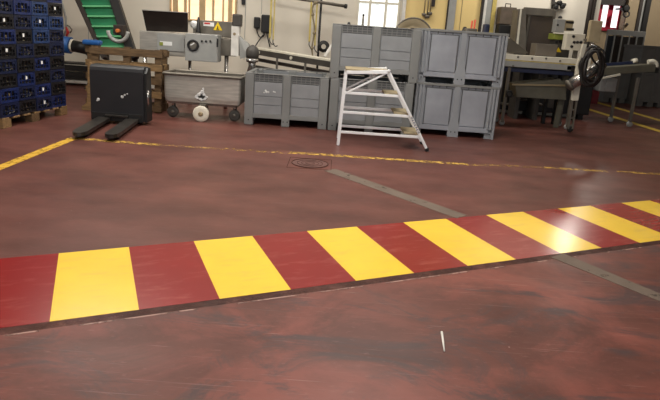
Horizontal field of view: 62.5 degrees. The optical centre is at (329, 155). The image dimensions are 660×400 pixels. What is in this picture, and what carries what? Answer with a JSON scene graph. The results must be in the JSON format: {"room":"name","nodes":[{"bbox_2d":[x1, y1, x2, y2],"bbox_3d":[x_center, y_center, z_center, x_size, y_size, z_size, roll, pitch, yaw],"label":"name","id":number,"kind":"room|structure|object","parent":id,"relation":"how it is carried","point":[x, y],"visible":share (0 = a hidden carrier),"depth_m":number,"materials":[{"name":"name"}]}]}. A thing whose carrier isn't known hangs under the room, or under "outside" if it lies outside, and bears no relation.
{"room":"factory floor","nodes":[
{"label":"factory floor","id":0,"kind":"room"},
{"bbox_2d":[269,0,273,44],"bbox_3d":[-1.116,-2.682,10.635,0.113,0.997,0.117,4,13,0],"label":"strap","id":1,"kind":"object","parent":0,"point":[270,0],"visible":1,"depth_m":10.59,"materials":[{"name":"fabric"}]},
{"bbox_2d":[55,0,600,116],"bbox_3d":[-1.401,-3.636,11.011,13.707,4.800,0.250,4,13,0],"label":"wall","id":2,"kind":"structure","parent":0,"point":[292,17],"depth_m":11.07,"materials":[{"name":"paint"}]},
{"bbox_2d":[170,0,236,21],"bbox_3d":[-2.542,-3.333,10.941,1.353,1.222,0.060,4,13,0],"label":"window","id":3,"kind":"structure","parent":2,"relation":"in","point":[211,10],"depth_m":11.02,"materials":[{"name":"beige"}]},
{"bbox_2d":[261,15,271,32],"bbox_3d":[-1.294,-2.683,11.051,0.202,0.360,0.100,4,13,0],"label":"wall box","id":4,"kind":"object","parent":2,"relation":"attached to","point":[265,19],"visible":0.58,"depth_m":11.00,"materials":[{"name":"black plastic"}]},
{"bbox_2d":[299,0,347,8],"bbox_3d":[-0.486,-3.068,10.746,1.674,0.216,0.495,4,13,0],"label":"rail","id":5,"kind":"object","parent":2,"relation":"attached to","point":[345,6],"visible":0.92,"depth_m":10.53,"materials":[{"name":"metal"}]},
{"bbox_2d":[310,1,317,55],"bbox_3d":[-0.325,-2.459,10.605,0.125,1.087,0.064,4,13,0],"label":"rope","id":6,"kind":"object","parent":5,"relation":"hanging from","point":[314,2],"visible":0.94,"depth_m":10.58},
{"bbox_2d":[314,3,318,52],"bbox_3d":[-0.235,-2.522,10.658,0.110,0.981,0.117,4,13,0],"label":"strap","id":7,"kind":"object","parent":5,"relation":"hanging from","point":[317,3],"visible":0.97,"depth_m":10.60,"materials":[{"name":"yellow fabric"}]},
{"bbox_2d":[318,40,328,51],"bbox_3d":[-0.119,-2.156,10.716,0.235,0.234,0.110,1,13,-11],"label":"coil","id":8,"kind":"object","parent":7,"relation":"hanging from","point":[326,43],"visible":0.96,"depth_m":10.69,"materials":[{"name":"black plastic"}]},
{"bbox_2d":[356,0,399,27],"bbox_3d":[0.993,-3.250,10.904,0.841,1.348,0.060,4,13,0],"label":"window","id":9,"kind":"structure","parent":2,"relation":"in","point":[382,13],"depth_m":10.99,"materials":[{"name":"white glass"}]},
{"bbox_2d":[446,0,456,29],"bbox_3d":[2.468,-3.102,10.920,0.141,2.311,0.050,4,13,0],"label":"trim","id":10,"kind":"structure","parent":2,"relation":"attached to","point":[452,3],"depth_m":10.96,"materials":[{"name":"grey paint"}]},
{"bbox_2d":[478,0,484,31],"bbox_3d":[3.066,-3.097,10.901,0.050,2.307,0.070,4,13,0],"label":"trim","id":11,"kind":"structure","parent":2,"relation":"attached to","point":[482,1],"depth_m":10.94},
{"bbox_2d":[484,0,492,23],"bbox_3d":[3.207,-3.101,10.919,0.110,2.306,0.030,4,13,0],"label":"trim","id":12,"kind":"structure","parent":2,"relation":"attached to","point":[489,2],"depth_m":10.95,"materials":[{"name":"grey paint"}]},
{"bbox_2d":[489,0,496,32],"bbox_3d":[3.303,-3.099,10.908,0.080,2.306,0.050,4,13,0],"label":"trim","id":13,"kind":"structure","parent":2,"relation":"attached to","point":[494,3],"depth_m":10.95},
{"bbox_2d":[495,3,516,36],"bbox_3d":[3.502,-2.704,10.857,0.303,0.641,0.320,4,13,0],"label":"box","id":14,"kind":"object","parent":2,"relation":"attached to","point":[504,14],"visible":0.71,"depth_m":10.73,"materials":[{"name":"beige metal"}]},
{"bbox_2d":[551,0,565,9],"bbox_3d":[4.559,-3.039,10.819,0.285,0.350,0.210,4,13,0],"label":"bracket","id":15,"kind":"object","parent":2,"relation":"attached to","point":[554,5],"visible":0.91,"depth_m":10.75,"materials":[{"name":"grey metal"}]},
{"bbox_2d":[0,83,659,399],"bbox_3d":[3.249,0.125,7.266,23.500,0.202,24.200,4,13,0],"label":"floor","id":16,"kind":"structure","parent":0,"point":[553,329],"depth_m":3.49,"materials":[{"name":"concrete"}]},
{"bbox_2d":[0,105,66,128],"bbox_3d":[-4.295,-0.569,7.313,0.800,0.128,1.285,6,13,8],"label":"wooden pallet","id":17,"kind":"object","parent":16,"relation":"on","point":[34,116],"visible":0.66,"depth_m":7.18,"materials":[{"name":"brown wood"}]},
{"bbox_2d":[0,101,19,118],"bbox_3d":[-4.171,-0.594,6.787,0.410,0.174,0.317,6,13,7],"label":"crate","id":18,"kind":"object","parent":17,"relation":"on","point":[11,109],"visible":0.95,"depth_m":6.76,"materials":[{"name":"blue plastic"}]},
{"bbox_2d":[0,87,18,103],"bbox_3d":[-4.155,-0.766,6.746,0.409,0.174,0.317,6,13,8],"label":"crate","id":19,"kind":"object","parent":18,"relation":"on","point":[7,95],"visible":0.97,"depth_m":6.74,"materials":[{"name":"blue plastic"}]},
{"bbox_2d":[0,73,17,88],"bbox_3d":[-4.152,-0.940,6.707,0.409,0.174,0.317,6,13,7],"label":"crate","id":20,"kind":"object","parent":19,"relation":"on","point":[6,80],"visible":0.98,"depth_m":6.71,"materials":[{"name":"black plastic"}]},
{"bbox_2d":[0,59,16,73],"bbox_3d":[-4.133,-1.113,6.666,0.410,0.174,0.317,6,13,8],"label":"crate","id":21,"kind":"object","parent":20,"relation":"on","point":[7,66],"visible":1,"depth_m":6.66,"materials":[{"name":"blue plastic"}]},
{"bbox_2d":[0,44,16,58],"bbox_3d":[-4.116,-1.285,6.625,0.411,0.174,0.317,6,13,8],"label":"crate","id":22,"kind":"object","parent":21,"relation":"on","point":[7,51],"visible":0.99,"depth_m":6.63,"materials":[{"name":"black plastic"}]},
{"bbox_2d":[0,29,15,43],"bbox_3d":[-4.100,-1.458,6.584,0.409,0.174,0.317,6,13,7],"label":"crate","id":23,"kind":"object","parent":22,"relation":"on","point":[6,35],"visible":1,"depth_m":6.59,"materials":[{"name":"blue plastic"}]},
{"bbox_2d":[0,14,13,28],"bbox_3d":[-4.101,-1.632,6.546,0.411,0.174,0.317,6,13,8],"label":"crate","id":24,"kind":"object","parent":23,"relation":"on","point":[6,20],"visible":1,"depth_m":6.58,"materials":[{"name":"black plastic"}]},
{"bbox_2d":[0,0,12,13],"bbox_3d":[-4.090,-1.805,6.505,0.410,0.174,0.317,6,13,7],"label":"crate","id":25,"kind":"object","parent":24,"relation":"on","point":[6,6],"visible":1,"depth_m":6.54,"materials":[{"name":"blue plastic"}]},
{"bbox_2d":[19,98,36,114],"bbox_3d":[-4.125,-0.663,7.097,0.409,0.174,0.317,6,13,7],"label":"crate","id":26,"kind":"object","parent":17,"relation":"on","point":[25,106],"visible":0.49,"depth_m":7.09,"materials":[{"name":"black plastic"}]},
{"bbox_2d":[15,85,35,100],"bbox_3d":[-4.110,-0.836,7.057,0.410,0.174,0.317,6,13,7],"label":"crate","id":27,"kind":"object","parent":26,"relation":"on","point":[25,92],"visible":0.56,"depth_m":7.04,"materials":[{"name":"blue plastic"}]},
{"bbox_2d":[17,71,34,86],"bbox_3d":[-4.096,-1.008,7.016,0.411,0.174,0.317,6,13,7],"label":"crate","id":28,"kind":"object","parent":27,"relation":"on","point":[23,78],"visible":0.52,"depth_m":6.99,"materials":[{"name":"blue plastic"}]},
{"bbox_2d":[15,58,34,72],"bbox_3d":[-4.078,-1.181,6.975,0.409,0.174,0.317,6,13,8],"label":"crate","id":29,"kind":"object","parent":28,"relation":"on","point":[23,64],"visible":0.6,"depth_m":6.96,"materials":[{"name":"black plastic"}]},
{"bbox_2d":[16,43,33,57],"bbox_3d":[-4.064,-1.354,6.935,0.410,0.174,0.317,6,13,7],"label":"crate","id":30,"kind":"object","parent":29,"relation":"on","point":[22,50],"visible":0.59,"depth_m":6.91,"materials":[{"name":"blue plastic"}]},
{"bbox_2d":[12,29,32,43],"bbox_3d":[-4.067,-1.528,6.896,0.411,0.174,0.317,6,13,8],"label":"crate","id":31,"kind":"object","parent":30,"relation":"on","point":[23,36],"visible":0.52,"depth_m":6.88,"materials":[{"name":"black plastic"}]},
{"bbox_2d":[0,13,31,28],"bbox_3d":[-4.055,-1.701,6.856,0.410,0.174,0.317,6,13,7],"label":"crate","id":32,"kind":"object","parent":31,"relation":"on","point":[20,21],"visible":0.64,"depth_m":6.84,"materials":[{"name":"blue plastic"}]},
{"bbox_2d":[12,0,31,14],"bbox_3d":[-4.035,-1.873,6.815,0.409,0.174,0.317,6,13,7],"label":"crate","id":33,"kind":"object","parent":32,"relation":"on","point":[22,7],"visible":0.72,"depth_m":6.80,"materials":[{"name":"blue plastic"}]},
{"bbox_2d":[35,96,52,110],"bbox_3d":[-4.068,-0.731,7.406,0.412,0.174,0.317,6,13,8],"label":"crate","id":34,"kind":"object","parent":17,"relation":"on","point":[42,103],"visible":0.41,"depth_m":7.38,"materials":[{"name":"blue plastic"}]},
{"bbox_2d":[35,83,50,97],"bbox_3d":[-4.066,-0.905,7.367,0.411,0.174,0.317,6,13,8],"label":"crate","id":35,"kind":"object","parent":34,"relation":"on","point":[42,90],"visible":0.4,"depth_m":7.35,"materials":[{"name":"blue plastic"}]},
{"bbox_2d":[34,70,50,84],"bbox_3d":[-4.055,-1.078,7.327,0.409,0.174,0.317,6,13,8],"label":"crate","id":36,"kind":"object","parent":35,"relation":"on","point":[43,76],"visible":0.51,"depth_m":7.33,"materials":[{"name":"black plastic"}]},
{"bbox_2d":[33,57,49,70],"bbox_3d":[-4.042,-1.251,7.287,0.411,0.174,0.317,6,13,7],"label":"crate","id":37,"kind":"object","parent":36,"relation":"on","point":[41,63],"visible":0.47,"depth_m":7.28,"materials":[{"name":"blue plastic"}]},
{"bbox_2d":[30,43,49,56],"bbox_3d":[-4.022,-1.423,7.245,0.409,0.174,0.317,6,13,8],"label":"crate","id":38,"kind":"object","parent":37,"relation":"on","point":[40,49],"visible":0.45,"depth_m":7.24,"materials":[{"name":"black plastic"}]},
{"bbox_2d":[30,29,49,42],"bbox_3d":[-4.006,-1.596,7.205,0.410,0.174,0.317,6,13,7],"label":"crate","id":39,"kind":"object","parent":38,"relation":"on","point":[38,35],"visible":0.45,"depth_m":7.19,"materials":[{"name":"teal plastic"}]},
{"bbox_2d":[18,14,47,29],"bbox_3d":[-4.003,-1.770,7.165,0.412,0.174,0.317,6,13,8],"label":"crate","id":40,"kind":"object","parent":39,"relation":"on","point":[38,22],"visible":0.51,"depth_m":7.14,"materials":[{"name":"teal plastic"}]},
{"bbox_2d":[31,1,47,15],"bbox_3d":[-3.986,-1.942,7.125,0.410,0.174,0.317,6,13,7],"label":"crate","id":41,"kind":"object","parent":40,"relation":"on","point":[37,8],"visible":0.52,"depth_m":7.11,"materials":[{"name":"teal plastic"}]},
{"bbox_2d":[51,93,65,107],"bbox_3d":[-4.031,-0.801,7.718,0.409,0.174,0.317,6,13,8],"label":"crate","id":42,"kind":"object","parent":17,"relation":"on","point":[59,100],"visible":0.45,"depth_m":7.71,"materials":[{"name":"blue plastic"}]},
{"bbox_2d":[51,81,65,94],"bbox_3d":[-4.011,-0.973,7.676,0.409,0.174,0.317,6,13,8],"label":"crate","id":43,"kind":"object","parent":42,"relation":"on","point":[59,87],"visible":0.48,"depth_m":7.67,"materials":[{"name":"black plastic"}]},
{"bbox_2d":[50,68,64,82],"bbox_3d":[-4.008,-1.147,7.637,0.410,0.174,0.317,6,13,7],"label":"crate","id":44,"kind":"object","parent":43,"relation":"on","point":[56,75],"visible":0.47,"depth_m":7.62,"materials":[{"name":"blue plastic"}]},
{"bbox_2d":[49,56,64,69],"bbox_3d":[-3.993,-1.320,7.597,0.409,0.174,0.317,6,13,7],"label":"crate","id":45,"kind":"object","parent":44,"relation":"on","point":[56,62],"visible":0.44,"depth_m":7.58,"materials":[{"name":"black plastic"}]},
{"bbox_2d":[49,43,63,55],"bbox_3d":[-3.978,-1.492,7.556,0.410,0.174,0.317,6,13,8],"label":"crate","id":46,"kind":"object","parent":45,"relation":"on","point":[56,49],"visible":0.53,"depth_m":7.54,"materials":[{"name":"blue plastic"}]},
{"bbox_2d":[49,30,63,42],"bbox_3d":[-3.969,-1.666,7.516,0.410,0.174,0.317,6,13,8],"label":"crate","id":47,"kind":"object","parent":46,"relation":"on","point":[55,36],"visible":0.4,"depth_m":7.51,"materials":[{"name":"blue plastic"}]},
{"bbox_2d":[37,15,63,29],"bbox_3d":[-3.947,-1.838,7.475,0.410,0.174,0.317,6,13,7],"label":"crate","id":48,"kind":"object","parent":47,"relation":"on","point":[54,23],"visible":0.43,"depth_m":7.45,"materials":[{"name":"teal plastic"}]},
{"bbox_2d":[47,3,62,16],"bbox_3d":[-3.942,-2.011,7.435,0.411,0.174,0.317,6,13,8],"label":"crate","id":49,"kind":"object","parent":48,"relation":"on","point":[54,9],"visible":0.44,"depth_m":7.43,"materials":[{"name":"black plastic"}]},
{"bbox_2d":[0,138,75,169],"bbox_3d":[-3.053,0.027,5.392,0.110,0.002,2.084,4,13,1],"label":"lane line","id":50,"kind":"object","parent":16,"relation":"on","point":[37,152],"visible":1,"depth_m":5.58,"materials":[{"name":"yellow paint"}]},
{"bbox_2d":[64,61,86,83],"bbox_3d":[-5.104,-1.676,11.103,1.130,0.457,0.370,4,13,0],"label":"rack","id":51,"kind":"object","parent":16,"relation":"on","point":[70,75],"visible":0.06,"depth_m":10.95,"materials":[{"name":"black metal"}]},
{"bbox_2d":[65,61,84,64],"bbox_3d":[-5.089,-1.886,11.065,1.130,0.030,0.350,4,13,0],"label":"shelf","id":52,"kind":"object","parent":51,"relation":"attached to","point":[66,62],"depth_m":10.90,"materials":[{"name":"grey metal"}]},
{"bbox_2d":[63,36,95,54],"bbox_3d":[-4.666,-1.672,9.953,0.757,1.027,0.300,4,13,0],"label":"motor","id":53,"kind":"object","parent":16,"relation":"on","point":[71,45],"visible":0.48,"depth_m":9.78,"materials":[{"name":"blue paint"}]},
{"bbox_2d":[82,63,92,110],"bbox_3d":[-3.679,-1.058,8.283,0.180,0.720,0.100,4,13,0],"label":"prop","id":54,"kind":"object","parent":16,"relation":"on","point":[87,106],"visible":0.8,"depth_m":8.27,"materials":[{"name":"brown wood"}]},
{"bbox_2d":[75,0,138,61],"bbox_3d":[-3.921,-2.088,9.616,1.573,2.087,0.681,13,16,34],"label":"conveyor","id":55,"kind":"object","parent":16,"relation":"on","point":[105,20],"visible":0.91,"depth_m":9.51,"materials":[{"name":"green plastic"}]},
{"bbox_2d":[72,63,151,138],"bbox_3d":[-2.858,-0.719,6.922,0.773,0.787,1.379,4,13,0],"label":"truck","id":56,"kind":"object","parent":16,"relation":"on","point":[122,93],"visible":1,"depth_m":7.33,"materials":[{"name":"black metal"}]},
{"bbox_2d":[70,137,158,145],"bbox_3d":[-2.531,-0.172,6.401,1.080,0.002,0.100,4,13,2],"label":"lane line","id":57,"kind":"object","parent":16,"relation":"on","point":[75,137],"visible":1,"depth_m":6.40,"materials":[{"name":"yellow paint"}]},
{"bbox_2d":[89,46,164,112],"bbox_3d":[-3.145,-1.181,8.435,1.116,0.972,0.166,4,13,0],"label":"wooden pallet","id":58,"kind":"object","parent":16,"relation":"on","point":[158,68],"visible":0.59,"depth_m":8.34,"materials":[{"name":"brown wood"}]},
{"bbox_2d":[85,45,168,110],"bbox_3d":[-3.237,-1.249,8.698,1.294,0.972,0.166,4,13,0],"label":"wooden pallet","id":59,"kind":"object","parent":16,"relation":"on","point":[165,60],"visible":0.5,"depth_m":8.61,"materials":[{"name":"brown wood"}]},
{"bbox_2d":[82,39,102,44],"bbox_3d":[-3.741,-1.789,8.566,0.280,0.076,0.140,4,13,0],"label":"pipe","id":60,"kind":"object","parent":59,"relation":"on","point":[85,41],"visible":1,"depth_m":8.50,"materials":[{"name":"plastic"}]},
{"bbox_2d":[140,9,242,108],"bbox_3d":[-2.341,-1.649,9.289,1.691,1.593,0.831,4,13,0],"label":"machine","id":61,"kind":"object","parent":16,"relation":"on","point":[164,29],"visible":0.93,"depth_m":9.02,"materials":[{"name":"metal"}]},
{"bbox_2d":[162,69,244,121],"bbox_3d":[-1.894,-0.919,8.283,1.205,0.686,0.767,4,13,0],"label":"trolley","id":62,"kind":"object","parent":16,"relation":"on","point":[204,89],"visible":0.94,"depth_m":8.05,"materials":[{"name":"grey metal"}]},
{"bbox_2d":[164,75,244,106],"bbox_3d":[-1.887,-1.024,8.324,1.145,0.435,0.580,4,13,0],"label":"tub","id":63,"kind":"object","parent":62,"relation":"in","point":[210,90],"depth_m":8.04,"materials":[{"name":"metal"}]},
{"bbox_2d":[239,36,258,70],"bbox_3d":[-1.377,-1.347,9.041,0.215,1.246,0.467,-9,18,-44],"label":"funnel","id":64,"kind":"object","parent":16,"relation":"on","point":[251,53],"visible":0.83,"depth_m":8.86,"materials":[{"name":"grey metal"}]},
{"bbox_2d":[244,68,329,129],"bbox_3d":[-0.634,-0.912,8.453,1.220,0.765,1.001,4,13,0],"label":"box","id":65,"kind":"object","parent":16,"relation":"on","point":[285,95],"visible":0.98,"depth_m":7.97,"materials":[{"name":"grey plastic"}]},
{"bbox_2d":[255,74,281,82],"bbox_3d":[-0.890,-1.130,7.919,0.410,0.106,0.010,4,13,0],"label":"vent","id":66,"kind":"object","parent":65,"relation":"attached to","point":[259,78],"depth_m":7.91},
{"bbox_2d":[253,70,321,114],"bbox_3d":[-0.631,-0.961,8.442,1.164,0.625,0.944,4,13,0],"label":"tub","id":67,"kind":"object","parent":65,"relation":"in","point":[285,92],"depth_m":7.96,"materials":[{"name":"grey plastic"}]},
{"bbox_2d":[292,76,318,84],"bbox_3d":[-0.351,-1.093,7.919,0.410,0.106,0.010,4,13,0],"label":"vent","id":68,"kind":"object","parent":65,"relation":"attached to","point":[296,80],"depth_m":7.91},
{"bbox_2d":[248,47,329,106],"bbox_3d":[-0.694,-1.395,9.943,2.288,1.022,0.225,16,18,41],"label":"conveyor","id":69,"kind":"object","parent":16,"relation":"on","point":[306,59],"visible":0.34,"depth_m":9.77,"materials":[{"name":"grey metal"}]},
{"bbox_2d":[287,157,331,169],"bbox_3d":[-0.220,0.078,5.991,0.477,0.010,0.477,4,13,0],"label":"manhole cover","id":70,"kind":"object","parent":16,"relation":"on","point":[307,163],"visible":1,"depth_m":5.99,"materials":[{"name":"metal"}]},
{"bbox_2d":[316,0,321,68],"bbox_3d":[-0.231,-2.153,10.849,0.044,2.147,0.044,4,13,0],"label":"pole","id":71,"kind":"object","parent":16,"relation":"on","point":[320,12],"visible":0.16,"depth_m":10.74,"materials":[{"name":"black metal"}]},
{"bbox_2d":[0,199,659,327],"bbox_3d":[1.491,0.600,4.267,9.792,0.002,0.831,-2,14,-23],"label":"walkway","id":72,"kind":"object","parent":16,"relation":"on","point":[34,289],"visible":1,"depth_m":3.48,"materials":[{"name":"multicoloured paint"}]},
{"bbox_2d":[327,73,414,134],"bbox_3d":[0.596,-0.831,8.451,1.220,0.772,1.001,4,13,-1],"label":"box","id":73,"kind":"object","parent":16,"relation":"on","point":[406,89],"visible":0.66,"depth_m":7.97,"materials":[{"name":"grey plastic"}]},
{"bbox_2d":[340,79,366,88],"bbox_3d":[0.347,-1.048,7.913,0.410,0.113,0.010,4,13,-1],"label":"vent","id":74,"kind":"object","parent":73,"relation":"attached to","point":[350,82],"depth_m":7.90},
{"bbox_2d":[337,74,407,117],"bbox_3d":[0.599,-0.880,8.440,1.164,0.632,0.944,4,13,-1],"label":"tub","id":75,"kind":"object","parent":73,"relation":"in","point":[382,83],"depth_m":7.95,"materials":[{"name":"grey plastic"}]},
{"bbox_2d":[330,23,421,82],"bbox_3d":[0.652,-1.577,8.277,1.270,0.765,1.001,4,13,-1],"label":"box","id":76,"kind":"object","parent":73,"relation":"on","point":[396,49],"visible":0.94,"depth_m":7.79,"materials":[{"name":"grey plastic"}]},
{"bbox_2d":[342,25,371,34],"bbox_3d":[0.391,-1.795,7.740,0.435,0.106,0.010,4,13,-1],"label":"vent","id":77,"kind":"object","parent":76,"relation":"attached to","point":[346,29],"depth_m":7.73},
{"bbox_2d":[339,32,412,65],"bbox_3d":[0.655,-1.626,8.267,1.214,0.625,0.944,4,13,-1],"label":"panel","id":78,"kind":"object","parent":76,"relation":"in","point":[355,48],"depth_m":7.79,"materials":[{"name":"grey plastic"}]},
{"bbox_2d":[382,28,411,36],"bbox_3d":[0.954,-1.758,7.748,0.435,0.106,0.010,4,13,-1],"label":"vent","id":79,"kind":"object","parent":76,"relation":"attached to","point":[386,32],"depth_m":7.74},
{"bbox_2d":[377,82,404,90],"bbox_3d":[0.886,-1.012,7.921,0.410,0.113,0.010,4,13,-1],"label":"vent","id":80,"kind":"object","parent":73,"relation":"attached to","point":[380,85],"depth_m":7.91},
{"bbox_2d":[290,151,467,164],"bbox_3d":[0.582,0.029,6.455,2.118,0.002,0.110,4,13,0],"label":"lane line","id":81,"kind":"object","parent":16,"relation":"on","point":[439,162],"visible":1,"depth_m":6.45,"materials":[{"name":"yellow paint"}]},
{"bbox_2d":[337,66,428,150],"bbox_3d":[0.720,-0.642,7.142,1.196,1.021,0.554,4,13,0],"label":"steps","id":82,"kind":"structure","parent":16,"relation":"on","point":[404,112],"depth_m":7.00,"materials":[{"name":"white metal"}]},
{"bbox_2d":[325,169,466,217],"bbox_3d":[0.552,0.328,5.159,0.160,0.002,1.689,-8,17,-40],"label":"floor strip","id":83,"kind":"object","parent":16,"relation":"on","point":[421,202],"visible":1,"depth_m":5.06,"materials":[{"name":"metal"}]},
{"bbox_2d":[410,78,500,139],"bbox_3d":[1.890,-0.780,8.585,1.240,0.785,1.001,4,13,2],"label":"box","id":84,"kind":"object","parent":16,"relation":"on","point":[438,104],"visible":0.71,"depth_m":8.11,"materials":[{"name":"plastic"}]},
{"bbox_2d":[414,28,508,87],"bbox_3d":[1.947,-1.538,8.408,1.270,0.775,1.001,4,13,2],"label":"box","id":85,"kind":"object","parent":84,"relation":"on","point":[458,56],"visible":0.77,"depth_m":7.93,"materials":[{"name":"plastic"}]},
{"bbox_2d":[507,7,556,119],"bbox_3d":[3.735,-1.754,10.437,0.732,2.085,0.680,4,13,0],"label":"tall cabinet","id":86,"kind":"object","parent":16,"relation":"on","point":[529,25],"visible":0.58,"depth_m":10.07,"materials":[{"name":"metal"}]},
{"bbox_2d":[495,54,577,129],"bbox_3d":[3.604,-1.149,9.679,1.415,1.239,0.454,4,13,0],"label":"conveyor","id":87,"kind":"object","parent":16,"relation":"on","point":[543,88],"visible":0.8,"depth_m":9.50,"materials":[{"name":"grey metal"}]},
{"bbox_2d":[506,38,527,52],"bbox_3d":[3.229,-1.944,9.610,0.504,0.249,0.300,4,13,0],"label":"hopper","id":88,"kind":"object","parent":87,"relation":"on","point":[512,46],"visible":0.43,"depth_m":9.47,"materials":[{"name":"grey metal"}]},
{"bbox_2d":[530,43,557,56],"bbox_3d":[3.791,-1.884,9.667,0.364,0.213,0.300,4,13,0],"label":"box","id":89,"kind":"object","parent":87,"relation":"on","point":[549,50],"visible":0.94,"depth_m":9.53,"materials":[{"name":"cardboard"}]},
{"bbox_2d":[561,33,585,58],"bbox_3d":[4.249,-1.923,9.514,0.318,0.426,0.186,4,13,0],"label":"control panel","id":90,"kind":"object","parent":87,"relation":"on","point":[571,41],"visible":0.95,"depth_m":9.44,"materials":[{"name":"beige metal"}]},
{"bbox_2d":[500,66,594,119],"bbox_3d":[4.043,-1.312,11.072,2.487,0.980,0.454,4,13,0],"label":"machine","id":91,"kind":"object","parent":16,"relation":"on","point":[585,95],"visible":0.26,"depth_m":10.98,"materials":[{"name":"black metal"}]},
{"bbox_2d":[540,33,568,123],"bbox_3d":[4.122,-1.409,10.039,0.328,1.647,0.280,4,13,0],"label":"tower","id":92,"kind":"object","parent":16,"relation":"on","point":[556,39],"visible":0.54,"depth_m":9.89,"materials":[{"name":"grey metal"}]},
{"bbox_2d":[551,16,573,32],"bbox_3d":[4.143,-2.333,9.639,0.328,0.290,0.200,4,13,0],"label":"junction box","id":93,"kind":"object","parent":92,"relation":"on","point":[560,25],"visible":1,"depth_m":9.59,"materials":[{"name":"grey paint"}]},
{"bbox_2d":[571,0,593,119],"bbox_3d":[5.014,-3.055,10.403,0.090,4.800,0.090,4,13,0],"label":"pipe","id":94,"kind":"object","parent":16,"relation":"on","point":[591,2],"visible":0.18,"depth_m":10.46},
{"bbox_2d":[565,20,606,131],"bbox_3d":[4.258,-1.307,9.116,0.634,1.882,0.280,4,13,0],"label":"stand","id":95,"kind":"object","parent":16,"relation":"on","point":[573,84],"visible":0.84,"depth_m":9.03,"materials":[{"name":"grey metal"}]},
{"bbox_2d":[578,45,605,86],"bbox_3d":[4.298,-1.458,8.890,0.438,0.686,0.250,4,13,0],"label":"bundle","id":96,"kind":"object","parent":95,"relation":"attached to","point":[583,63],"visible":1,"depth_m":8.86,"materials":[{"name":"rubber"}]},
{"bbox_2d":[591,74,599,103],"bbox_3d":[6.874,-1.812,14.562,0.523,0.750,0.400,4,13,0],"label":"bin","id":97,"kind":"object","parent":16,"relation":"on","point":[595,94],"visible":0.11,"depth_m":14.41,"materials":[{"name":"paint"}]},
{"bbox_2d":[551,253,659,300],"bbox_3d":[1.819,0.787,3.561,0.150,0.002,0.742,-5,16,-35],"label":"floor strip","id":98,"kind":"object","parent":16,"relation":"on","point":[574,262],"visible":1,"depth_m":3.56,"materials":[{"name":"metal"}]},
{"bbox_2d":[598,73,631,102],"bbox_3d":[7.876,-2.000,15.401,0.664,0.869,0.990,4,13,0],"label":"storage bin","id":99,"kind":"object","parent":16,"relation":"on","point":[624,81],"visible":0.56,"depth_m":14.97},
{"bbox_2d":[589,109,659,131],"bbox_3d":[6.210,-0.766,11.525,0.170,0.002,5.292,4,13,-1],"label":"lane line","id":100,"kind":"object","parent":16,"relation":"on","point":[641,125],"visible":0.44,"depth_m":11.41,"materials":[{"name":"yellow paint"}]},
{"bbox_2d":[604,29,645,62],"bbox_3d":[8.489,-2.652,15.908,1.110,1.989,0.070,4,13,0],"label":"roll cage","id":101,"kind":"object","parent":16,"relation":"on","point":[614,47],"visible":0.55,"depth_m":15.75,"materials":[{"name":"grey paint"}]},
{"bbox_2d":[593,58,658,126],"bbox_3d":[5.731,-1.281,10.713,1.316,1.308,0.775,4,13,0],"label":"conveyor","id":102,"kind":"object","parent":16,"relation":"on","point":[607,84],"visible":0.96,"depth_m":10.51,"materials":[{"name":"grey metal"}]},
{"bbox_2d":[616,0,639,36],"bbox_3d":[9.883,-4.501,18.070,0.357,4.790,0.440,4,13,0],"label":"column","id":103,"kind":"structure","parent":16,"relation":"on","point":[634,4],"depth_m":17.86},
{"bbox_2d":[615,5,629,25],"bbox_3d":[9.620,-4.625,17.907,0.380,0.659,0.710,4,13,0],"label":"wall fitting","id":104,"kind":"object","parent":103,"relation":"attached to","point":[625,8],"visible":1,"depth_m":17.60,"materials":[{"name":"black plastic"}]},
{"bbox_2d":[598,102,659,120],"bbox_3d":[7.237,-1.123,13.360,0.170,0.002,5.758,4,13,0],"label":"lane line","id":105,"kind":"object","parent":16,"relation":"on","point":[598,102],"visible":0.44,"depth_m":12.94,"materials":[{"name":"yellow paint"}]},
{"bbox_2d":[633,0,643,36],"bbox_3d":[10.099,-4.481,18.046,0.097,4.790,0.490,4,13,0],"label":"column","id":106,"kind":"structure","parent":16,"relation":"on","point":[641,1],"depth_m":17.78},
{"bbox_2d":[624,72,659,107],"bbox_3d":[8.592,-1.853,14.911,0.774,0.901,0.990,4,13,0],"label":"storage bin","id":107,"kind":"object","parent":16,"relation":"on","point":[648,94],"visible":0.84,"depth_m":14.48,"materials":[{"name":"plastic"}]},
{"bbox_2d":[622,44,659,72],"bbox_3d":[8.518,-2.636,14.730,0.740,0.691,0.990,4,13,0],"label":"storage bin","id":108,"kind":"object","parent":107,"relation":"on","point":[643,53],"visible":0.52,"depth_m":14.30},
{"bbox_2d":[639,0,651,37],"bbox_3d":[10.305,-4.461,18.021,0.145,4.790,0.540,4,13,0],"label":"column","id":109,"kind":"structure","parent":16,"relation":"on","point":[647,6],"depth_m":17.73,"materials":[{"name":"black metal"}]},
{"bbox_3d":[1.524,-1.174,9.585,2.520,1.050,0.650,4,13,0],"label":"side table","id":110,"kind":"object","parent":16,"relation":"on","visible":0},
{"bbox_2d":[396,17,430,28],"bbox_3d":[1.422,-2.030,9.329,0.688,0.683,0.141,4,13,0],"label":"round pan","id":111,"kind":"object","parent":110,"relation":"on","point":[412,22],"visible":0.27,"depth_m":9.29,"materials":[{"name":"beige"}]},
{"bbox_2d":[601,0,626,5],"bbox_3d":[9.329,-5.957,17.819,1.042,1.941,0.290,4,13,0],"label":"lintel","id":112,"kind":"object","parent":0,"point":[603,2],"visible":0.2,"depth_m":17.88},
{"bbox_2d":[590,0,659,64],"bbox_3d":[10.413,-4.544,18.390,9.843,4.800,0.200,4,13,0],"label":"wall","id":113,"kind":"structure","parent":0,"point":[652,38],"depth_m":18.36,"materials":[{"name":"paint"}]},
{"bbox_2d":[598,4,621,30],"bbox_3d":[9.375,-4.677,18.243,0.802,0.935,0.060,4,13,0],"label":"window","id":114,"kind":"structure","parent":113,"relation":"in","point":[610,17],"depth_m":18.24,"materials":[{"name":"white"}]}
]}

